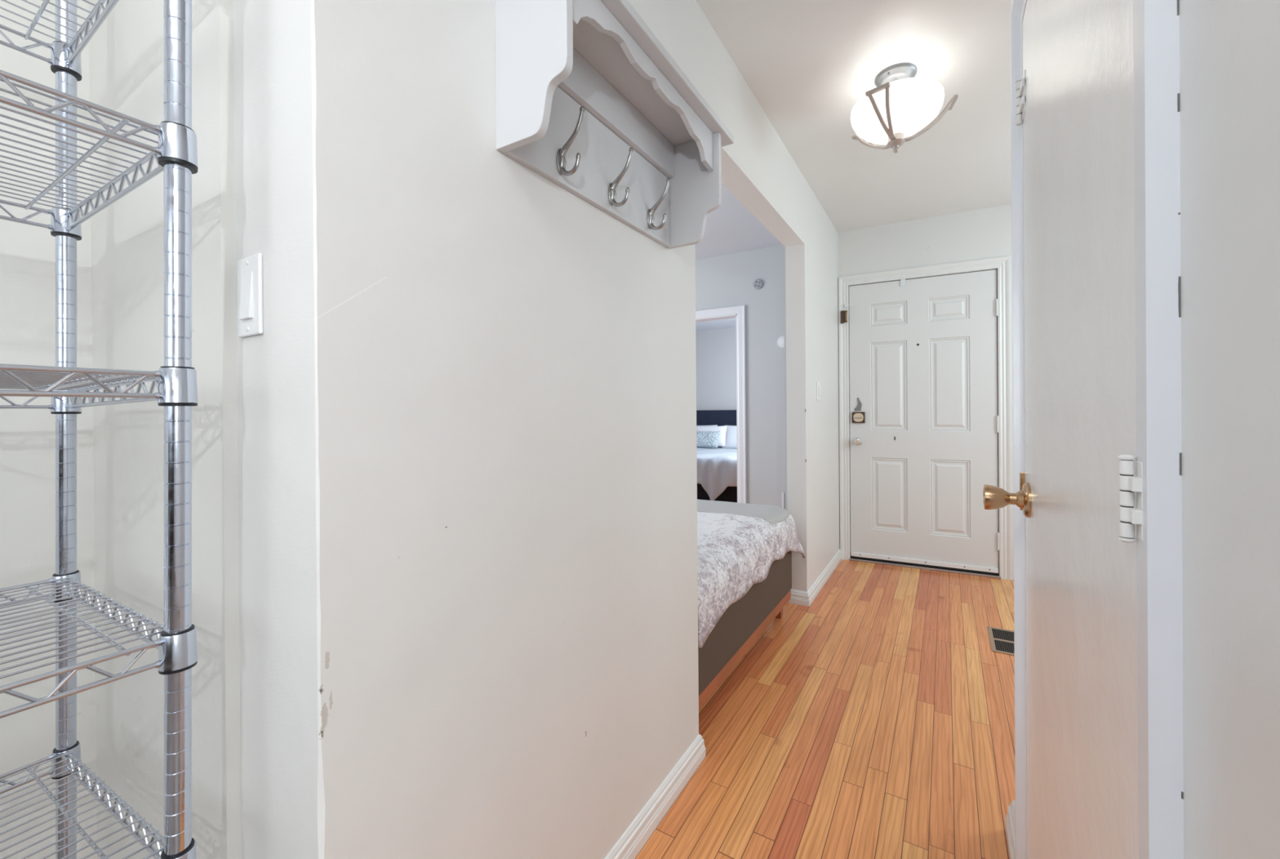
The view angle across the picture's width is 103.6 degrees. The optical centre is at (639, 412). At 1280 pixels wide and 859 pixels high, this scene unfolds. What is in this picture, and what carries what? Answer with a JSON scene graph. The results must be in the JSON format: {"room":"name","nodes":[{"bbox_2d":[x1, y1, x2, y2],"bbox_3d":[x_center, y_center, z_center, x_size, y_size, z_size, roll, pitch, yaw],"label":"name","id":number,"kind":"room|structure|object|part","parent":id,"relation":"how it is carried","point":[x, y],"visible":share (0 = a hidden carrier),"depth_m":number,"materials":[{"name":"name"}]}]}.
{"room":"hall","nodes":[
{"label":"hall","id":0,"kind":"room"},
{"bbox_2d":[0,0,97,858],"bbox_3d":[-2.111,-0.091,-0.324,0.105,2.454,3.452,0,0,31],"label":"wall","id":1,"kind":"structure","parent":0,"point":[28,274],"depth_m":1.02,"materials":[{"name":"beige paint"}]},
{"bbox_2d":[88,0,241,858],"bbox_3d":[-0.896,-0.103,0.936,0.671,2.454,0.036,0,0,31],"label":"wall","id":2,"kind":"structure","parent":0,"point":[126,51],"depth_m":0.89,"materials":[{"name":"beige paint"}]},
{"bbox_2d":[237,253,262,337],"bbox_3d":[-0.568,-0.169,0.729,0.070,0.114,0.010,0,0,31],"label":"light switch","id":3,"kind":"object","parent":2,"relation":"attached to","point":[250,271],"visible":1,"depth_m":0.72,"materials":[{"name":"white plastic"}]},
{"bbox_2d":[233,0,839,858],"bbox_3d":[0.449,-0.117,2.281,0.230,2.454,3.696,0,0,31],"label":"wall","id":4,"kind":"structure","parent":0,"point":[467,455],"depth_m":0.83,"materials":[{"name":"white paint"}]},
{"bbox_2d":[494,0,733,248],"bbox_3d":[-0.002,-0.627,1.152,0.179,0.306,0.750,0,0,31],"label":"shelf","id":5,"kind":"object","parent":4,"relation":"attached to","point":[588,99],"visible":1,"depth_m":1.10,"materials":[{"name":"white wood"}]},
{"bbox_3d":[-0.184,-0.615,0.867,0.164,0.286,0.017,0,0,31],"label":"panel","id":6,"kind":"part","parent":5,"relation":"part of","materials":[{"name":"white wood"}]},
{"bbox_3d":[-0.075,-0.714,1.176,0.030,0.090,0.626,0,0,31],"label":"rail","id":7,"kind":"part","parent":5,"relation":"part of","materials":[{"name":"white wood"}]},
{"bbox_3d":[-0.003,-0.769,1.152,0.179,0.020,0.750,0,0,31],"label":"shelf","id":8,"kind":"part","parent":5,"relation":"part of","materials":[{"name":"white wood"}]},
{"bbox_3d":[0.150,-0.619,1.416,0.164,0.286,0.017,0,0,31],"label":"panel","id":9,"kind":"part","parent":5,"relation":"part of","materials":[{"name":"white wood"}]},
{"bbox_2d":[604,733,706,858],"bbox_3d":[-0.138,1.079,1.164,0.116,0.076,1.164,0,0,31],"label":"baseboard","id":10,"kind":"structure","parent":4,"relation":"attached to","point":[639,831],"depth_m":1.37,"materials":[{"name":"white wood"}]},
{"bbox_2d":[787,548,841,606],"bbox_3d":[1.189,1.064,3.352,0.126,0.076,1.060,0,0,31],"label":"baseboard","id":11,"kind":"structure","parent":4,"relation":"attached to","point":[797,597],"depth_m":3.03,"materials":[{"name":"white wood"}]},
{"bbox_2d":[816,381,820,399],"bbox_3d":[1.125,-0.136,3.155,0.016,0.114,0.070,0,0,31],"label":"light switch","id":12,"kind":"object","parent":4,"relation":"attached to","point":[818,387],"visible":1,"depth_m":3.14,"materials":[{"name":"white plastic"}]},
{"bbox_2d":[695,327,736,410],"bbox_3d":[0.465,-0.200,6.799,4.300,2.600,3.700,0,0,31],"label":"wall","id":13,"kind":"structure","parent":0,"point":[716,349],"depth_m":8.34,"materials":[{"name":"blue paint"}]},
{"bbox_2d":[695,244,785,509],"bbox_3d":[0.064,-0.192,4.813,3.480,2.600,0.110,0,0,31],"label":"wall","id":14,"kind":"structure","parent":0,"point":[724,281],"depth_m":4.18,"materials":[{"name":"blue paint"}]},
{"bbox_2d":[695,305,746,503],"bbox_3d":[0.523,0.102,4.527,0.935,2.005,0.133,0,0,31],"label":"trim","id":15,"kind":"structure","parent":14,"relation":"attached to","point":[738,313],"depth_m":4.25,"materials":[{"name":"white wood"}]},
{"bbox_2d":[752,279,763,289],"bbox_3d":[0.980,-1.065,4.173,0.084,0.084,0.020,0,0,31],"label":"smoke detector","id":16,"kind":"object","parent":14,"relation":"attached to","point":[757,284],"visible":1,"depth_m":4.17,"materials":[{"name":"grey plastic"}]},
{"bbox_2d":[777,335,783,348],"bbox_3d":[1.160,-0.571,4.063,0.100,0.100,0.026,0,0,31],"label":"thermostat","id":17,"kind":"object","parent":14,"relation":"attached to","point":[780,340],"visible":0.57,"depth_m":4.06,"materials":[{"name":"white plastic"}]},
{"bbox_2d":[782,492,784,508],"bbox_3d":[1.165,0.813,4.077,0.014,0.335,0.014,0,0,31],"label":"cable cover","id":18,"kind":"object","parent":14,"relation":"attached to","point":[783,493],"visible":0.44,"depth_m":4.07,"materials":[{"name":"white plastic"}]},
{"bbox_2d":[783,245,786,510],"bbox_3d":[1.147,-0.128,3.429,0.012,2.460,1.127,0,0,31],"label":"wall","id":19,"kind":"structure","parent":0,"point":[784,298],"depth_m":2.95,"materials":[{"name":"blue paint"}]},
{"bbox_2d":[635,498,1015,858],"bbox_3d":[-0.158,1.139,2.973,7.200,0.050,11.100,0,0,31],"label":"floor","id":20,"kind":"structure","parent":0,"point":[873,718],"depth_m":1.74,"materials":[{"name":"brown wood"}]},
{"bbox_2d":[696,409,737,502],"bbox_3d":[0.939,0.514,7.282,2.000,1.102,2.090,0,0,31],"label":"bed","id":21,"kind":"object","parent":20,"relation":"on","point":[704,417],"visible":0.11,"depth_m":8.08,"materials":[{"name":"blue fabric"}]},
{"bbox_2d":[696,424,717,448],"bbox_3d":[0.925,0.385,8.220,0.703,0.373,0.206,0,0,31],"label":"pillow","id":22,"kind":"object","parent":21,"relation":"on","point":[716,424],"visible":0.05,"depth_m":8.12,"materials":[{"name":"white fabric"}]},
{"bbox_2d":[696,425,727,446],"bbox_3d":[1.092,0.368,7.861,0.570,0.338,0.170,0,0,31],"label":"pillow","id":23,"kind":"object","parent":21,"relation":"on","point":[722,438],"visible":0.42,"depth_m":7.75,"materials":[{"name":"white fabric"}]},
{"bbox_3d":[1.434,0.423,8.143,1.950,0.932,0.102,0,0,31],"label":"headboard","id":24,"kind":"part","parent":21,"relation":"part of","materials":[{"name":"blue fabric"}]},
{"bbox_2d":[696,447,737,500],"bbox_3d":[0.740,0.794,6.903,2.251,0.539,1.549,0,0,31],"label":"duvet","id":25,"kind":"object","parent":21,"relation":"on","point":[717,468],"visible":0.29,"depth_m":5.95,"materials":[{"name":"grey fabric"}]},
{"bbox_2d":[696,431,719,448],"bbox_3d":[0.978,0.404,7.673,0.500,0.254,0.142,0,0,31],"label":"cushion","id":26,"kind":"object","parent":25,"relation":"on","point":[704,438],"visible":0.75,"depth_m":7.59,"materials":[{"name":"fabric"}]},
{"bbox_3d":[0.936,0.680,7.226,1.950,0.229,1.990,0,0,31],"label":"mattress","id":27,"kind":"part","parent":21,"relation":"part of","materials":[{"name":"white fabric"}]},
{"bbox_2d":[721,424,737,448],"bbox_3d":[1.582,0.381,7.820,0.623,0.373,0.205,0,0,31],"label":"pillow","id":28,"kind":"object","parent":21,"relation":"on","point":[731,433],"visible":0.23,"depth_m":7.84,"materials":[{"name":"white fabric"}]},
{"bbox_2d":[697,551,791,710],"bbox_3d":[-0.360,0.838,2.721,2.020,0.555,1.255,0,0,31],"label":"bed","id":29,"kind":"object","parent":20,"relation":"on","point":[744,621],"visible":0.18,"depth_m":2.06,"materials":[{"name":"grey fabric"}]},
{"bbox_2d":[697,511,804,648],"bbox_3d":[-0.296,0.667,2.732,2.022,0.295,1.368,0,0,31],"label":"duvet","id":30,"kind":"object","parent":29,"relation":"on","point":[735,553],"visible":0.19,"depth_m":2.07,"materials":[{"name":"fabric"}]},
{"bbox_2d":[697,498,790,524],"bbox_3d":[-0.056,0.587,3.126,1.922,0.143,0.426,0,0,31],"label":"throw blanket","id":31,"kind":"object","parent":30,"relation":"on","point":[771,513],"visible":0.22,"depth_m":2.69,"materials":[{"name":"white fabric"}]},
{"bbox_3d":[0.752,1.058,2.728,0.040,0.098,0.040,0,0,31],"label":"leg","id":32,"kind":"part","parent":29,"relation":"part of","materials":[{"name":"brown wood"}]},
{"bbox_2d":[986,626,1014,655],"bbox_3d":[1.773,1.098,2.413,0.158,0.004,0.308,0,0,31],"label":"floor vent","id":33,"kind":"object","parent":20,"relation":"in","point":[1002,640],"visible":0.59,"depth_m":2.42,"materials":[{"name":"beige metal"}]},
{"bbox_2d":[695,0,1011,331],"bbox_3d":[-0.204,-1.378,2.924,7.200,0.076,11.000,0,0,31],"label":"ceiling","id":34,"kind":"structure","parent":0,"point":[806,64],"depth_m":2.16,"materials":[{"name":"paint"}]},
{"bbox_2d":[850,62,958,153],"bbox_3d":[1.028,-1.194,1.989,0.390,0.308,0.382,0,0,31],"label":"ceiling light","id":35,"kind":"object","parent":34,"relation":"attached to","point":[902,107],"visible":1,"depth_m":1.94,"materials":[{"name":"white glass"}]},
{"bbox_3d":[0.993,-1.145,2.128,0.084,0.126,0.177,0,0,-16],"label":"arm","id":36,"kind":"part","parent":35,"relation":"part of","materials":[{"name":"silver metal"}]},
{"bbox_3d":[0.943,-1.145,1.929,0.084,0.126,0.177,0,0,44],"label":"arm","id":37,"kind":"part","parent":35,"relation":"part of","materials":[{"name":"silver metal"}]},
{"bbox_3d":[1.025,-1.169,2.014,0.334,0.133,0.334,0,0,31],"label":"lamp shade","id":38,"kind":"part","parent":35,"relation":"part of","materials":[{"name":"white glass"}]},
{"bbox_3d":[1.138,-1.146,1.978,0.177,0.126,0.084,0,0,17],"label":"arm","id":39,"kind":"part","parent":35,"relation":"part of","materials":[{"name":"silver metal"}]},
{"bbox_2d":[837,204,1013,579],"bbox_3d":[2.619,-0.136,3.260,2.530,2.454,0.120,0,0,28],"label":"wall","id":40,"kind":"structure","parent":0,"point":[984,233],"depth_m":3.50,"materials":[{"name":"white paint"}]},
{"bbox_2d":[840,310,848,323],"bbox_3d":[1.521,-0.712,3.739,0.017,0.094,0.053,-1,0,-38],"label":"guard","id":41,"kind":"object","parent":40,"relation":"attached to","point":[842,313],"visible":1,"depth_m":3.73,"materials":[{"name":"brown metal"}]},
{"bbox_3d":[1.511,-0.712,3.751,0.020,0.094,0.011,0,0,28],"label":"plate","id":42,"kind":"part","parent":41,"relation":"part of","materials":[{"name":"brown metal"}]},
{"bbox_2d":[848,269,999,574],"bbox_3d":[1.966,0.066,3.529,0.911,2.020,0.115,0,0,28],"label":"door","id":43,"kind":"structure","parent":40,"relation":"in","point":[924,420],"depth_m":3.52,"materials":[{"name":"white paint"}]},
{"bbox_3d":[1.604,0.212,3.698,0.062,0.060,0.071,0,0,31],"label":"knob","id":44,"kind":"part","parent":43,"relation":"part of","materials":[{"name":"silver metal"}]},
{"bbox_3d":[1.618,-0.064,3.724,0.050,0.100,0.005,0,0,28],"label":"scratch plate","id":45,"kind":"part","parent":43,"relation":"part of","materials":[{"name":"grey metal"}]},
{"bbox_2d":[900,279,905,285],"bbox_3d":[1.874,-0.932,3.580,0.033,0.056,0.002,0,0,28],"label":"door contact","id":46,"kind":"structure","parent":43,"relation":"attached to","point":[902,281],"depth_m":3.58,"materials":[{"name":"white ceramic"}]},
{"bbox_2d":[838,256,1012,580],"bbox_3d":[1.986,0.040,3.575,1.048,2.112,0.118,0,0,28],"label":"trim","id":47,"kind":"structure","parent":40,"relation":"attached to","point":[1002,264],"depth_m":3.35,"materials":[{"name":"white wood"}]},
{"bbox_2d":[848,555,1001,578],"bbox_3d":[1.998,1.088,3.584,0.935,0.014,0.122,0,0,28],"label":"threshold","id":48,"kind":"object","parent":40,"relation":"attached to","point":[851,557],"depth_m":3.52,"materials":[{"name":"metal"}]},
{"bbox_2d":[1010,0,1279,858],"bbox_3d":[0.683,-0.115,0.737,0.100,2.454,1.310,0,0,31],"label":"wall","id":49,"kind":"structure","parent":0,"point":[1229,50],"depth_m":0.31,"materials":[{"name":"paint"}]},
{"bbox_2d":[1004,800,1015,858],"bbox_3d":[0.899,1.066,1.196,0.022,0.087,0.315,0,0,31],"label":"baseboard","id":50,"kind":"structure","parent":49,"relation":"attached to","point":[1010,819],"depth_m":1.27,"materials":[{"name":"white wood"}]},
{"bbox_2d":[983,0,1142,858],"bbox_3d":[0.567,0.167,0.708,0.106,1.868,0.708,0,0,31],"label":"door","id":51,"kind":"structure","parent":49,"relation":"in","point":[1079,484],"depth_m":0.58,"materials":[{"name":"white paint"}]},
{"bbox_3d":[0.691,0.165,0.974,0.040,0.049,0.049,0,0,31],"label":"knob","id":52,"kind":"part","parent":51,"relation":"part of","materials":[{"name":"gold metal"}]},
{"bbox_3d":[0.776,0.156,0.991,0.044,0.075,0.006,0,0,31],"label":"strike plate","id":53,"kind":"part","parent":51,"relation":"part of","materials":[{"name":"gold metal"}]},
{"bbox_2d":[1010,0,1183,858],"bbox_3d":[0.599,0.135,0.721,0.030,1.955,0.786,0,0,31],"label":"trim","id":54,"kind":"structure","parent":49,"relation":"attached to","point":[1156,22],"depth_m":0.39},
{"bbox_3d":[-0.618,1.126,-1.249,3.395,0.001,3.290,0,0,31],"label":"floor","id":55,"kind":"structure","parent":0,"visible":0},
{"bbox_2d":[0,0,198,858],"bbox_3d":[-1.038,0.122,0.380,0.623,2.009,0.937,0,0,31],"label":"wire shelving rack","id":56,"kind":"object","parent":55,"relation":"on","point":[175,154],"visible":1,"depth_m":0.63,"materials":[{"name":"silver metal"}]},
{"bbox_3d":[-0.805,-0.629,0.707,0.522,0.006,0.005,0,0,31],"label":"support rod","id":57,"kind":"part","parent":56,"relation":"part of","materials":[{"name":"silver metal"}]},
{"bbox_3d":[-1.015,-0.615,0.361,0.524,0.033,0.906,0,0,31],"label":"shelf","id":58,"kind":"part","parent":56,"relation":"part of","materials":[{"name":"silver metal"}]},
{"bbox_3d":[-1.022,0.110,0.897,0.104,1.970,0.025,0,0,31],"label":"post","id":59,"kind":"part","parent":56,"relation":"part of","materials":[{"name":"silver metal"}]},
{"bbox_3d":[-0.830,0.585,0.730,0.541,0.060,0.005,0,0,31],"label":"support rod","id":60,"kind":"part","parent":56,"relation":"part of","materials":[{"name":"silver metal"}]},
{"bbox_3d":[-0.810,-0.340,0.712,0.526,0.017,0.005,0,0,31],"label":"support rod","id":61,"kind":"part","parent":56,"relation":"part of","materials":[{"name":"silver metal"}]},
{"bbox_3d":[-0.823,0.289,0.725,0.536,0.019,0.005,0,0,31],"label":"support rod","id":62,"kind":"part","parent":56,"relation":"part of","materials":[{"name":"silver metal"}]},
{"bbox_3d":[-1.027,-0.025,0.372,0.533,0.039,0.906,0,0,31],"label":"shelf","id":63,"kind":"part","parent":56,"relation":"part of","materials":[{"name":"silver metal"}]},
{"bbox_3d":[-1.040,0.598,0.385,0.543,0.087,0.906,0,0,31],"label":"shelf","id":64,"kind":"part","parent":56,"relation":"part of","materials":[{"name":"silver metal"}]},
{"bbox_3d":[-1.034,0.302,0.379,0.538,0.046,0.906,0,0,31],"label":"shelf","id":65,"kind":"part","parent":56,"relation":"part of","materials":[{"name":"silver metal"}]},
{"bbox_3d":[-1.021,-0.327,0.366,0.528,0.044,0.906,0,0,31],"label":"shelf","id":66,"kind":"part","parent":56,"relation":"part of","materials":[{"name":"silver metal"}]},
{"bbox_3d":[-0.817,-0.039,0.718,0.531,0.012,0.005,0,0,31],"label":"support rod","id":67,"kind":"part","parent":56,"relation":"part of","materials":[{"name":"silver metal"}]},
{"bbox_3d":[-0.570,0.107,0.622,0.077,1.970,0.025,0,0,31],"label":"post","id":68,"kind":"part","parent":56,"relation":"part of","materials":[{"name":"silver metal"}]}
]}

